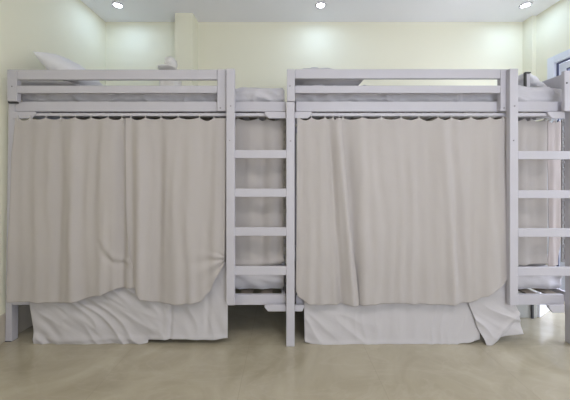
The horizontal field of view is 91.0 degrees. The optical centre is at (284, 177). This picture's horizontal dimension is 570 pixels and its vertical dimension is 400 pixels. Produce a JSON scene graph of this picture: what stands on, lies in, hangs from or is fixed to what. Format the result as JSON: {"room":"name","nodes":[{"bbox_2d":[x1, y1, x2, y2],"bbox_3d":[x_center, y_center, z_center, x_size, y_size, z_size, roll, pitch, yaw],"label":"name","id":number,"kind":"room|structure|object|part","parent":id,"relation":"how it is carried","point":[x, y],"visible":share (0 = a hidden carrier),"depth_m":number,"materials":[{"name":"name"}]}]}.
{"room":"dormitory","nodes":[
{"label":"dormitory","id":0,"kind":"room"},
{"bbox_2d":[0,0,105,314],"bbox_3d":[-2.072,-0.290,0.720,0.120,2.920,5.080,0,0,0],"label":"wall","id":1,"kind":"structure","parent":0,"point":[69,29],"depth_m":2.24,"materials":[{"name":"beige paint"}]},
{"bbox_2d":[0,305,32,343],"bbox_3d":[-2.007,1.070,0.720,0.010,0.200,4.840,0,0,0],"label":"baseboard","id":2,"kind":"structure","parent":1,"relation":"attached to","point":[24,313],"depth_m":2.13,"materials":[{"name":"beige tile"}]},
{"bbox_2d":[175,13,197,85],"bbox_3d":[-1.071,-0.290,3.055,0.191,2.920,0.170,0,0,0],"label":"column","id":3,"kind":"structure","parent":0,"point":[186,24],"depth_m":2.97,"materials":[{"name":"beige paint"}]},
{"bbox_2d":[0,283,569,399],"bbox_3d":[0.349,1.220,0.720,4.962,0.100,5.080,0,0,0],"label":"floor","id":4,"kind":"structure","parent":0,"point":[255,362],"depth_m":1.73,"materials":[{"name":"beige stone"}]},
{"bbox_2d":[5,69,285,341],"bbox_3d":[-0.994,0.203,2.434,2.011,1.935,1.012,0,0,0],"label":"bunk bed","id":5,"kind":"object","parent":4,"relation":"on","point":[225,78],"visible":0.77,"depth_m":1.97,"materials":[{"name":"white paint"}]},
{"bbox_3d":[-1.965,0.312,2.025,0.070,1.716,0.050,0,0,0],"label":"post","id":6,"kind":"part","parent":5,"relation":"part of","materials":[{"name":"white paint"}]},
{"bbox_3d":[-1.917,-0.651,1.982,0.069,0.221,0.034,0,0,0],"label":"guard post","id":7,"kind":"part","parent":5,"relation":"part of","materials":[{"name":"white paint"}]},
{"bbox_2d":[6,115,133,303],"bbox_3d":[-1.484,0.213,1.952,0.892,1.314,0.081,0,0,-2],"label":"curtain","id":8,"kind":"object","parent":5,"relation":"hanging from","point":[68,240],"visible":1,"depth_m":1.96,"materials":[{"name":"beige fabric"}]},
{"bbox_3d":[-1.179,-0.623,1.977,1.404,0.053,0.024,0,0,0],"label":"guard rail","id":9,"kind":"part","parent":5,"relation":"part of","materials":[{"name":"white paint"}]},
{"bbox_3d":[-1.179,-0.726,1.977,1.404,0.070,0.024,0,0,0],"label":"guard rail","id":10,"kind":"part","parent":5,"relation":"part of","materials":[{"name":"white paint"}]},
{"bbox_2d":[29,263,227,344],"bbox_3d":[-1.123,0.891,1.981,1.436,0.588,0.045,0,0,0],"label":"sheet","id":11,"kind":"object","parent":5,"relation":"hanging from","point":[118,316],"visible":0.6,"depth_m":1.98,"materials":[{"name":"white fabric"}]},
{"bbox_3d":[-0.971,0.871,2.015,1.956,0.071,0.030,0,0,0],"label":"rail","id":12,"kind":"part","parent":5,"relation":"part of","materials":[{"name":"white paint"}]},
{"bbox_3d":[-0.960,-0.511,2.015,1.934,0.071,0.030,0,0,0],"label":"rail","id":13,"kind":"part","parent":5,"relation":"part of","materials":[{"name":"white paint"}]},
{"bbox_2d":[21,87,284,120],"bbox_3d":[-0.970,-0.615,2.460,1.931,0.132,0.860,0,0,0],"label":"mattress","id":14,"kind":"object","parent":5,"relation":"on","point":[242,94],"visible":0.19,"depth_m":2.05,"materials":[{"name":"white fabric"}]},
{"bbox_2d":[21,81,79,85],"bbox_3d":[-1.847,-0.711,2.240,0.589,0.088,0.360,0,0,0],"label":"pillow","id":15,"kind":"object","parent":14,"relation":"on","point":[23,83],"visible":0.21,"depth_m":2.08,"materials":[{"name":"white fabric"}]},
{"bbox_2d":[33,51,102,85],"bbox_3d":[-1.715,-0.842,2.270,0.339,0.262,0.360,0,0,0],"label":"pillow","id":16,"kind":"object","parent":15,"relation":"on","point":[50,61],"visible":0.43,"depth_m":2.12,"materials":[{"name":"white fabric"}]},
{"bbox_2d":[158,56,181,85],"bbox_3d":[-1.027,-0.870,2.500,0.187,0.410,0.211,0,0,0],"label":"bundle","id":17,"kind":"object","parent":14,"relation":"on","point":[170,62],"visible":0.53,"depth_m":2.44,"materials":[{"name":"white fabric"}]},
{"bbox_2d":[125,115,225,304],"bbox_3d":[-0.771,0.215,1.954,0.709,1.320,0.072,0,0,0],"label":"curtain","id":18,"kind":"object","parent":5,"relation":"hanging from","point":[176,168],"visible":1,"depth_m":1.96,"materials":[{"name":"beige fabric"}]},
{"bbox_3d":[-0.445,-0.618,1.982,0.062,0.295,0.034,0,0,0],"label":"guard post","id":19,"kind":"part","parent":5,"relation":"part of","materials":[{"name":"white paint"}]},
{"bbox_2d":[224,119,284,265],"bbox_3d":[-0.246,0.096,2.050,0.522,1.118,0.053,0,0,0],"label":"curtain","id":20,"kind":"object","parent":5,"relation":"hanging from","point":[250,173],"visible":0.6,"depth_m":2.05,"materials":[{"name":"beige fabric"}]},
{"bbox_2d":[235,248,284,288],"bbox_3d":[-0.970,0.748,2.477,1.931,0.164,0.827,0,0,0],"label":"mattress","id":21,"kind":"object","parent":5,"relation":"on","point":[241,281],"visible":0.06,"depth_m":2.08,"materials":[{"name":"white fabric"}]},
{"bbox_2d":[265,69,569,346],"bbox_3d":[0.969,0.199,2.434,2.227,1.942,1.012,0,0,0],"label":"bunk bed","id":22,"kind":"object","parent":4,"relation":"on","point":[507,106],"visible":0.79,"depth_m":1.97,"materials":[{"name":"white paint"}]},
{"bbox_3d":[0.038,0.319,1.970,0.058,1.694,0.059,0,0,0],"label":"post","id":23,"kind":"part","parent":22,"relation":"part of","materials":[{"name":"white paint"}]},
{"bbox_3d":[0.041,-0.644,1.952,0.054,0.223,0.024,0,0,0],"label":"guard post","id":24,"kind":"part","parent":22,"relation":"part of","materials":[{"name":"white paint"}]},
{"bbox_3d":[0.092,0.320,2.915,0.050,1.700,0.050,0,0,0],"label":"post","id":25,"kind":"part","parent":22,"relation":"part of","materials":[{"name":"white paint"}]},
{"bbox_2d":[296,115,358,306],"bbox_3d":[0.295,0.223,1.959,0.435,1.331,0.058,0,0,2],"label":"curtain","id":26,"kind":"object","parent":22,"relation":"hanging from","point":[325,262],"visible":1,"depth_m":1.95,"materials":[{"name":"beige fabric"}]},
{"bbox_2d":[304,301,479,344],"bbox_3d":[0.764,0.882,1.981,1.272,0.624,0.034,0,0,0],"label":"sheet","id":27,"kind":"object","parent":22,"relation":"hanging from","point":[395,323],"visible":0.56,"depth_m":1.98,"materials":[{"name":"white fabric"}]},
{"bbox_3d":[0.791,-0.623,1.977,1.442,0.053,0.024,0,0,0],"label":"guard rail","id":28,"kind":"part","parent":22,"relation":"part of","materials":[{"name":"white paint"}]},
{"bbox_3d":[0.791,-0.732,1.977,1.442,0.067,0.024,0,0,0],"label":"guard rail","id":29,"kind":"part","parent":22,"relation":"part of","materials":[{"name":"white paint"}]},
{"bbox_2d":[336,115,506,305],"bbox_3d":[0.967,0.222,1.957,1.215,1.332,0.062,0,0,1],"label":"curtain","id":30,"kind":"object","parent":22,"relation":"hanging from","point":[427,199],"visible":0.98,"depth_m":1.96,"materials":[{"name":"beige fabric"}]},
{"bbox_2d":[295,84,560,123],"bbox_3d":[1.063,-0.619,2.461,1.982,0.140,0.858,0,0,0],"label":"mattress","id":31,"kind":"object","parent":22,"relation":"on","point":[543,93],"visible":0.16,"depth_m":2.06,"materials":[{"name":"white fabric"}]},
{"bbox_2d":[295,67,362,85],"bbox_3d":[0.325,-0.769,2.260,0.559,0.190,0.340,0,0,0],"label":"pillow","id":32,"kind":"object","parent":31,"relation":"on","point":[297,82],"visible":0.18,"depth_m":2.12,"materials":[{"name":"grey fabric"}]},
{"bbox_2d":[523,72,530,86],"bbox_3d":[1.885,-0.749,2.180,0.042,0.148,0.020,0,0,0],"label":"picture frame","id":33,"kind":"object","parent":31,"relation":"on","point":[526,75],"visible":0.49,"depth_m":2.18,"materials":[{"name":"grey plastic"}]},
{"bbox_3d":[1.891,-0.748,2.180,0.032,0.122,0.008,0,0,0],"label":"backing panel","id":34,"kind":"part","parent":33,"relation":"part of","materials":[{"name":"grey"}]},
{"bbox_2d":[518,71,545,86],"bbox_3d":[1.974,-0.772,2.300,0.163,0.145,0.220,0,0,0],"label":"pillow","id":35,"kind":"object","parent":31,"relation":"on","point":[534,81],"visible":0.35,"depth_m":2.21,"materials":[{"name":"white fabric"}]},
{"bbox_2d":[295,245,562,288],"bbox_3d":[1.063,0.749,2.477,1.982,0.162,0.827,0,0,0],"label":"mattress","id":36,"kind":"object","parent":22,"relation":"on","point":[541,282],"visible":0.05,"depth_m":2.08,"materials":[{"name":"white fabric"}]},
{"bbox_2d":[527,254,547,265],"bbox_3d":[1.931,0.611,2.251,0.250,0.137,0.310,0,0,0],"label":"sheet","id":37,"kind":"object","parent":36,"relation":"on","point":[547,254],"visible":0.11,"depth_m":2.12,"materials":[{"name":"grey fabric"}]},
{"bbox_3d":[1.038,-0.511,2.015,1.918,0.071,0.030,0,0,0],"label":"rail","id":38,"kind":"part","parent":22,"relation":"part of","materials":[{"name":"white paint"}]},
{"bbox_3d":[1.038,0.871,2.015,1.918,0.071,0.030,0,0,0],"label":"rail","id":39,"kind":"part","parent":22,"relation":"part of","materials":[{"name":"white paint"}]},
{"bbox_2d":[469,282,522,344],"bbox_3d":[1.483,0.939,1.964,0.391,0.495,0.032,0,0,-2],"label":"sheet","id":40,"kind":"object","parent":22,"relation":"hanging from","point":[495,318],"visible":0.88,"depth_m":1.97,"materials":[{"name":"white fabric"}]},
{"bbox_3d":[1.545,-0.618,1.982,0.062,0.295,0.034,0,0,0],"label":"guard post","id":41,"kind":"part","parent":22,"relation":"part of","materials":[{"name":"white paint"}]},
{"bbox_2d":[518,118,547,265],"bbox_3d":[1.748,0.092,2.058,0.364,1.110,0.031,0,0,-3],"label":"curtain","id":42,"kind":"object","parent":22,"relation":"hanging from","point":[532,135],"visible":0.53,"depth_m":2.06,"materials":[{"name":"beige fabric"}]},
{"bbox_3d":[2.068,-0.660,2.450,0.023,0.225,0.879,0,0,0],"label":"panel","id":43,"kind":"part","parent":22,"relation":"part of","materials":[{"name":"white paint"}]},
{"bbox_2d":[536,117,557,120],"bbox_3d":[1.922,-0.434,2.050,0.169,0.034,0.022,0,0,0],"label":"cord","id":44,"kind":"object","parent":22,"relation":"hanging from","point":[546,118],"visible":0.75,"depth_m":2.05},
{"bbox_2d":[547,120,560,265],"bbox_3d":[2.026,0.095,2.087,0.149,1.128,0.043,0,0,-17],"label":"curtain","id":45,"kind":"object","parent":22,"relation":"hanging from","point":[554,128],"visible":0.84,"depth_m":2.09,"materials":[{"name":"beige fabric"}]},
{"bbox_3d":[1.975,-0.606,1.957,0.065,0.281,0.024,0,0,0],"label":"guard post","id":46,"kind":"part","parent":22,"relation":"part of","materials":[{"name":"white paint"}]},
{"bbox_3d":[2.031,0.318,1.974,0.058,1.695,0.059,0,0,0],"label":"post","id":47,"kind":"part","parent":22,"relation":"part of","materials":[{"name":"white paint"}]},
{"bbox_2d":[516,288,537,318],"bbox_3d":[1.911,1.059,2.517,0.403,0.222,0.378,0,0,0],"label":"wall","id":48,"kind":"structure","parent":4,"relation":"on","point":[526,311],"depth_m":2.34,"materials":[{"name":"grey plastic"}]},
{"bbox_2d":[535,290,549,316],"bbox_3d":[2.263,1.050,2.442,0.320,0.240,0.030,0,0,-32],"label":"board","id":49,"kind":"object","parent":4,"relation":"on","point":[541,309],"visible":0.16,"depth_m":2.36,"materials":[{"name":"white"}]},
{"bbox_2d":[106,22,522,265],"bbox_3d":[0.349,-0.290,3.200,4.722,2.920,0.120,0,0,0],"label":"wall","id":50,"kind":"structure","parent":0,"point":[260,54],"depth_m":3.14,"materials":[{"name":"beige paint"}]},
{"bbox_2d":[81,0,559,21],"bbox_3d":[0.349,-1.800,0.720,4.962,0.100,5.080,0,0,0],"label":"ceiling","id":51,"kind":"structure","parent":0,"point":[133,10],"depth_m":2.92,"materials":[{"name":"paint"}]},
{"bbox_2d":[112,2,123,8],"bbox_3d":[-1.690,-1.745,2.830,0.108,0.010,0.108,0,0,0],"label":"recessed light","id":52,"kind":"object","parent":51,"relation":"in","point":[115,4],"visible":1,"depth_m":2.83,"materials":[{"name":"white paint"}]},
{"bbox_2d":[315,2,325,8],"bbox_3d":[0.360,-1.745,2.830,0.108,0.010,0.108,0,0,0],"label":"recessed light","id":53,"kind":"object","parent":51,"relation":"in","point":[319,5],"visible":1,"depth_m":2.83,"materials":[{"name":"white paint"}]},
{"bbox_2d":[519,2,531,8],"bbox_3d":[2.430,-1.745,2.830,0.108,0.010,0.108,0,0,0],"label":"recessed light","id":54,"kind":"object","parent":51,"relation":"in","point":[526,4],"visible":1,"depth_m":2.83,"materials":[{"name":"white paint"}]},
{"bbox_2d":[523,16,535,75],"bbox_3d":[2.688,-0.290,3.080,0.045,2.920,0.120,0,0,0],"label":"wall","id":55,"kind":"structure","parent":0,"point":[529,25],"depth_m":3.05,"materials":[{"name":"beige paint"}]},
{"bbox_2d":[536,0,569,264],"bbox_3d":[2.770,-0.290,0.720,0.120,2.920,5.080,0,0,0],"label":"wall","id":56,"kind":"structure","parent":0,"point":[552,24],"depth_m":2.85,"materials":[{"name":"beige paint"}]},
{"bbox_2d":[547,49,569,290],"bbox_3d":[2.743,-0.025,2.160,0.115,2.390,1.420,0,0,0],"label":"door","id":57,"kind":"structure","parent":56,"relation":"in","point":[560,62],"depth_m":2.78,"materials":[{"name":"white wood"}]}
]}

